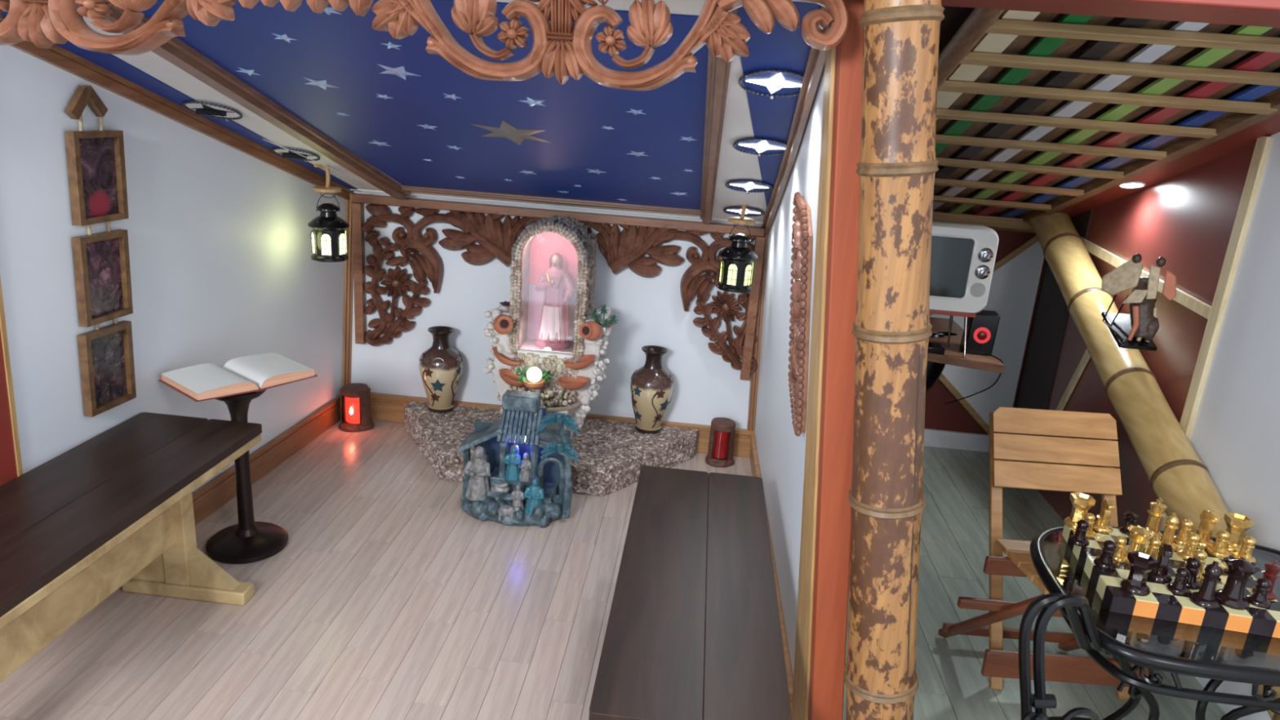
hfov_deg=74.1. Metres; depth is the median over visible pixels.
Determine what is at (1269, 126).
trim
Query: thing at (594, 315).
plant
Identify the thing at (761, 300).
trim
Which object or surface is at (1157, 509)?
king
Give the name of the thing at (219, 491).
baseboard
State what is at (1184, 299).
trim
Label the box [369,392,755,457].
baseboard
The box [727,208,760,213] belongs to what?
diffuser
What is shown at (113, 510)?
bench
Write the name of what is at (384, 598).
floor
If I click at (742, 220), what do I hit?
hook
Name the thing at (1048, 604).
chair
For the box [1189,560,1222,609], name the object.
bishop
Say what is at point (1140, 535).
chess queen
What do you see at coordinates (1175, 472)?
bamboo
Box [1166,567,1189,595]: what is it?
pawn
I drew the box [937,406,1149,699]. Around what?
folding chair
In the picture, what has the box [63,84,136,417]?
picture frames
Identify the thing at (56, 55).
trim
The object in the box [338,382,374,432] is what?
candle holder
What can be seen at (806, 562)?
trim
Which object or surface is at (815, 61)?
trim
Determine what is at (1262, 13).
beam
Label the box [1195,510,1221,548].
knight
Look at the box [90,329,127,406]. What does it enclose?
picture
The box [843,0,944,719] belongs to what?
bamboo pole
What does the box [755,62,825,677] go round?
wall
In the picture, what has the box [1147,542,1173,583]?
knight
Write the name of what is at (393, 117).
ceiling
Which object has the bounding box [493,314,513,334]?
clay pot
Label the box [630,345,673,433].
vase
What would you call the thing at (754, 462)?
baseboard
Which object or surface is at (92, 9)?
flower
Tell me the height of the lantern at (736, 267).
0.276 m
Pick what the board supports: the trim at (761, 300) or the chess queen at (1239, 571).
the chess queen at (1239, 571)
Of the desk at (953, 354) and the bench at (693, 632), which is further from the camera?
the desk at (953, 354)
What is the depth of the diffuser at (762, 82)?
1.97 m
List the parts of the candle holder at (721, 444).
lid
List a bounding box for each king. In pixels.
[1145,497,1167,539]
[1251,559,1279,599]
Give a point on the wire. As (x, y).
(263, 139)
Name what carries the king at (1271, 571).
on the board
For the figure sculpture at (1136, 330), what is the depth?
2.92 m
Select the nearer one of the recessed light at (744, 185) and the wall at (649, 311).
the recessed light at (744, 185)
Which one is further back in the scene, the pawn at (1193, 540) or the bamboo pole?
the pawn at (1193, 540)
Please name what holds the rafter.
attached to the ceiling at (954, 16)
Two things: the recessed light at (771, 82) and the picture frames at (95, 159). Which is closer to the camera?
the recessed light at (771, 82)
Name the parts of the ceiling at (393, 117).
blue panel, moulding, blue panel, moulding, moulding, blue panel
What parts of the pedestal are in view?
dish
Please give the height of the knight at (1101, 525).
0.083 m
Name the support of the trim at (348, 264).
attached to the wall at (649, 311)
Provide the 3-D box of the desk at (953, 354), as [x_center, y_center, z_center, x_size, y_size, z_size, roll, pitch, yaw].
[1.095,0.200,3.950,0.795,0.712,0.809,5,17,4]
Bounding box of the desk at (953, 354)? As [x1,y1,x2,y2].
[925,316,1004,391]
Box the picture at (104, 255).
[85,237,123,317]
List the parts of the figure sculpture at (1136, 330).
rod, rod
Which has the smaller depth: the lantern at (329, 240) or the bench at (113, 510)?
the bench at (113, 510)
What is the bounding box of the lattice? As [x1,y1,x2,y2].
[932,9,1279,233]
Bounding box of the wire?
[262,138,368,186]
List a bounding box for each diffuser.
[191,104,234,117]
[278,150,312,155]
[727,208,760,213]
[730,182,768,190]
[738,140,785,152]
[746,72,801,93]
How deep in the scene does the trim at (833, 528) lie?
1.66 m
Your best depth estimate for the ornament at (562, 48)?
1.44 m
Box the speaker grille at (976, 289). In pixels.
[969,282,985,297]
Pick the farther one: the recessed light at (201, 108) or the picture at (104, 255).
the recessed light at (201, 108)
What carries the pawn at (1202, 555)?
on the board
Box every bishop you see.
[1158,512,1178,551]
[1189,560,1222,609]
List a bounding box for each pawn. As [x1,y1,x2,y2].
[1068,520,1089,546]
[1083,512,1095,537]
[1093,540,1117,570]
[1112,535,1127,562]
[1143,537,1161,559]
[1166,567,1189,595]
[1173,518,1193,546]
[1177,532,1200,559]
[1184,549,1207,580]
[1185,556,1201,590]
[1206,529,1231,558]
[1231,535,1256,563]
[1245,577,1271,608]
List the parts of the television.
leg, casing, leg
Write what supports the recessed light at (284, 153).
in the ceiling at (393, 117)
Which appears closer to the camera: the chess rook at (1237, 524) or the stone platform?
the chess rook at (1237, 524)
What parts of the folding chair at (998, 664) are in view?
leg, seat rail, leg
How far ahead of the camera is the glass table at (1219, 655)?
1.81 m
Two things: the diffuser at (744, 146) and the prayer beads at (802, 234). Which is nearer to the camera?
the prayer beads at (802, 234)
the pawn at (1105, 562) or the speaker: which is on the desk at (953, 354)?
the speaker
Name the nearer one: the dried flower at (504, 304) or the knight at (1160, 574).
the knight at (1160, 574)
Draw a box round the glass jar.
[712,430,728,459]
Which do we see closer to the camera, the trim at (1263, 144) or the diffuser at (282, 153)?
the trim at (1263, 144)
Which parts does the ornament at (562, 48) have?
stem, fluted stem, stem, stem, fluted stem, stem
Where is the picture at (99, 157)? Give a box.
[79,137,119,217]
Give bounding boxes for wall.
[0,44,346,492]
[351,191,765,429]
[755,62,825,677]
[924,204,1045,435]
[1008,132,1279,719]
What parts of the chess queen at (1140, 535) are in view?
crown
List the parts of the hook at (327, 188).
hook arm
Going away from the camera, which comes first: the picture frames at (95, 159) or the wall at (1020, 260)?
the picture frames at (95, 159)
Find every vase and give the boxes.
[418,325,462,413]
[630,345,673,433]
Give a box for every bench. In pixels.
[0,412,262,682]
[588,465,791,719]
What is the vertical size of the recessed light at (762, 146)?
0.063 m
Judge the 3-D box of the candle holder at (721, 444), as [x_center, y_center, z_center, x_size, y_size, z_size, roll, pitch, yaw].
[0.389,0.386,4.026,0.142,0.212,0.142,5,17,4]
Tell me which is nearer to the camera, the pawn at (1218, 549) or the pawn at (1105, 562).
the pawn at (1105, 562)
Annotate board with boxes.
[1062,524,1279,638]
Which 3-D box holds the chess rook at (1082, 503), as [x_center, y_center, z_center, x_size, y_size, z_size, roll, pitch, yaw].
[1.126,0.387,2.172,0.060,0.081,0.060,-3,18,-24]
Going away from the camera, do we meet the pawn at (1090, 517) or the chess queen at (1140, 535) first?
the chess queen at (1140, 535)
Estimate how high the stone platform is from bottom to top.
0.137 m
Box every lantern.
[307,193,349,262]
[716,223,757,293]
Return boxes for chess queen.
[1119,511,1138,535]
[1123,524,1155,564]
[1214,555,1260,609]
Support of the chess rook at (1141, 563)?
on the board
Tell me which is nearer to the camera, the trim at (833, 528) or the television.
the trim at (833, 528)
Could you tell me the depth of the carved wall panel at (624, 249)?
3.92 m
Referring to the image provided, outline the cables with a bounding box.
[929,331,1003,404]
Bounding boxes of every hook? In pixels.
[313,164,342,197]
[728,204,755,229]
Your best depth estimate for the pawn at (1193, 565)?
1.91 m
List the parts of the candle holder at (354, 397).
lid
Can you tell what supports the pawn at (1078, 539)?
on the board
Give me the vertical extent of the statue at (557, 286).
0.420 m
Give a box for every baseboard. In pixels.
[191,395,341,525]
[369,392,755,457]
[749,433,793,714]
[924,428,989,452]
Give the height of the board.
0.040 m
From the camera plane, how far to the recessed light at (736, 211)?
3.54 m
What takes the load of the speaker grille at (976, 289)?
attached to the television
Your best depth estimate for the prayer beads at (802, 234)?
2.06 m
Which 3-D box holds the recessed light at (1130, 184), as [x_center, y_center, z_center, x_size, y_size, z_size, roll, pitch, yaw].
[1.881,-0.670,3.241,0.092,0.034,0.088,5,17,4]
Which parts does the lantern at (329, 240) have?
pane, pane, handle, pane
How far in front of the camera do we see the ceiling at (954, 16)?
2.43 m
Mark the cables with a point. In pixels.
(941, 333)
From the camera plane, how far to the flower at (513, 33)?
1.44 m
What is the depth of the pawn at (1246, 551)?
2.05 m
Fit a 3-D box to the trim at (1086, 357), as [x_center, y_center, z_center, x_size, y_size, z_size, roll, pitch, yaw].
[1.897,0.097,3.710,0.014,0.574,0.300,5,17,4]
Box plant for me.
[588,304,618,328]
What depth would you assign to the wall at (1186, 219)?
2.83 m
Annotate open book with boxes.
[158,352,317,401]
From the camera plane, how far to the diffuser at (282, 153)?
3.23 m
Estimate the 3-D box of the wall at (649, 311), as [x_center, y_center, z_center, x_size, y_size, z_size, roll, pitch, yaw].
[-0.434,-0.236,4.070,2.220,1.260,0.080,5,17,4]
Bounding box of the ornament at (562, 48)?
[0,0,848,91]
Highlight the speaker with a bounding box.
[960,310,999,355]
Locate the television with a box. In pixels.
[928,221,999,358]
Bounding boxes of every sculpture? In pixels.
[457,389,578,528]
[1101,253,1176,351]
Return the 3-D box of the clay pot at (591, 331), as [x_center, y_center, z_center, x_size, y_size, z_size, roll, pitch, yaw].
[-0.211,-0.122,3.592,0.086,0.085,0.097,14,19,30]
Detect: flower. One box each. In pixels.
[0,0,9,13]
[74,0,112,19]
[497,18,529,49]
[498,301,510,306]
[595,25,626,57]
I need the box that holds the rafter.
[937,8,1004,88]
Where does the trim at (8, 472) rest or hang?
attached to the wall at (223, 269)
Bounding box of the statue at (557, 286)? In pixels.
[534,252,574,350]
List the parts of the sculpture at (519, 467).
post, post, post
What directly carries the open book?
on the pedestal
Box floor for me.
[0,419,1226,719]
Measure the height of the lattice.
0.832 m
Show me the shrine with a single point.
(566, 380)
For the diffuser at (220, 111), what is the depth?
2.70 m
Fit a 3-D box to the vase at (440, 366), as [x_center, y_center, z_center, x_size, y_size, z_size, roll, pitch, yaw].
[-0.950,0.045,4.048,0.205,0.397,0.205,5,17,4]
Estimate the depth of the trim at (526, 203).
3.85 m
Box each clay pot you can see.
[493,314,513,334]
[578,320,601,341]
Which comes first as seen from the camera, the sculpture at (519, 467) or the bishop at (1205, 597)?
the bishop at (1205, 597)
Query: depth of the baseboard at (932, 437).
4.43 m
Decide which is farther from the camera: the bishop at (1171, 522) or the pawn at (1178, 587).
the bishop at (1171, 522)
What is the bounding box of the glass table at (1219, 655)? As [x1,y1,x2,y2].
[1029,525,1279,719]
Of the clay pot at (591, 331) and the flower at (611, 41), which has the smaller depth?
the flower at (611, 41)
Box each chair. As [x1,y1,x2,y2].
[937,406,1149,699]
[1018,593,1102,719]
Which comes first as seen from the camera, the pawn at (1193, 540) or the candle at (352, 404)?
the pawn at (1193, 540)
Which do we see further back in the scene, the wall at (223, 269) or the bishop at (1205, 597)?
the wall at (223, 269)
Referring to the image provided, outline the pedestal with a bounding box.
[205,389,288,564]
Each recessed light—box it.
[182,101,242,121]
[271,147,319,162]
[723,206,764,217]
[725,179,773,193]
[733,137,786,157]
[738,69,803,99]
[1118,181,1146,188]
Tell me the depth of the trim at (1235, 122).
2.80 m
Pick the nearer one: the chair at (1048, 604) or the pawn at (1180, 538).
the chair at (1048, 604)
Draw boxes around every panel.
[351,193,765,380]
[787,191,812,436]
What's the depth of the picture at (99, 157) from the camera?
2.43 m
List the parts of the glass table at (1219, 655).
leg, leg, glass, leg, leg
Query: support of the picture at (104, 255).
attached to the picture frames at (95, 159)
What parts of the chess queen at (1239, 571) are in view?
crown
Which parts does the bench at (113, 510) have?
leg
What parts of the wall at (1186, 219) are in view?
dark panel, white wall panel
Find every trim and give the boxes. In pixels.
[0,18,352,199]
[0,277,22,476]
[0,332,17,485]
[342,192,355,386]
[350,189,762,223]
[746,226,768,431]
[761,5,829,235]
[791,46,835,719]
[808,0,864,719]
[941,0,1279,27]
[1017,91,1279,222]
[1055,348,1090,410]
[1057,113,1279,217]
[1080,235,1211,319]
[1159,136,1273,530]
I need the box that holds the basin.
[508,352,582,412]
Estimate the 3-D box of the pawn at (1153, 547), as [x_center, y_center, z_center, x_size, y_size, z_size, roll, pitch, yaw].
[1.226,0.451,2.025,0.045,0.057,0.045,3,17,-5]
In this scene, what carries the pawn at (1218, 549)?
on the board
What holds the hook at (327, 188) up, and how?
hanging from the ceiling at (393, 117)
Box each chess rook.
[1063,492,1096,529]
[1120,551,1158,595]
[1223,511,1254,553]
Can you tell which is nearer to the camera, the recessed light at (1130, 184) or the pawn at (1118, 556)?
the pawn at (1118, 556)
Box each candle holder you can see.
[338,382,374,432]
[705,417,736,467]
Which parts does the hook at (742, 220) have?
hook arm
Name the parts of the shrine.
clay dish, clay dish, clay dish, clay dish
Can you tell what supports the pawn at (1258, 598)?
on the board
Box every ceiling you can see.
[0,0,820,224]
[935,5,1279,208]
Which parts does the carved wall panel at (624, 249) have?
stem, frame rail, stem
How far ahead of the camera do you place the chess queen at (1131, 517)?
2.15 m
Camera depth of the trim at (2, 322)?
2.24 m
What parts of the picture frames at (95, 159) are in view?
frame, frame, frame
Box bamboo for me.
[1029,212,1279,719]
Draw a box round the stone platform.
[403,400,697,496]
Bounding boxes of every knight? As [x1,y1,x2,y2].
[1092,498,1115,533]
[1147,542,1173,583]
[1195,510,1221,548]
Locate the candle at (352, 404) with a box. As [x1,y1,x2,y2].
[344,396,359,423]
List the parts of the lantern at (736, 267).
pane, pane, handle, pane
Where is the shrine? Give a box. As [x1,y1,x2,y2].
[483,214,611,438]

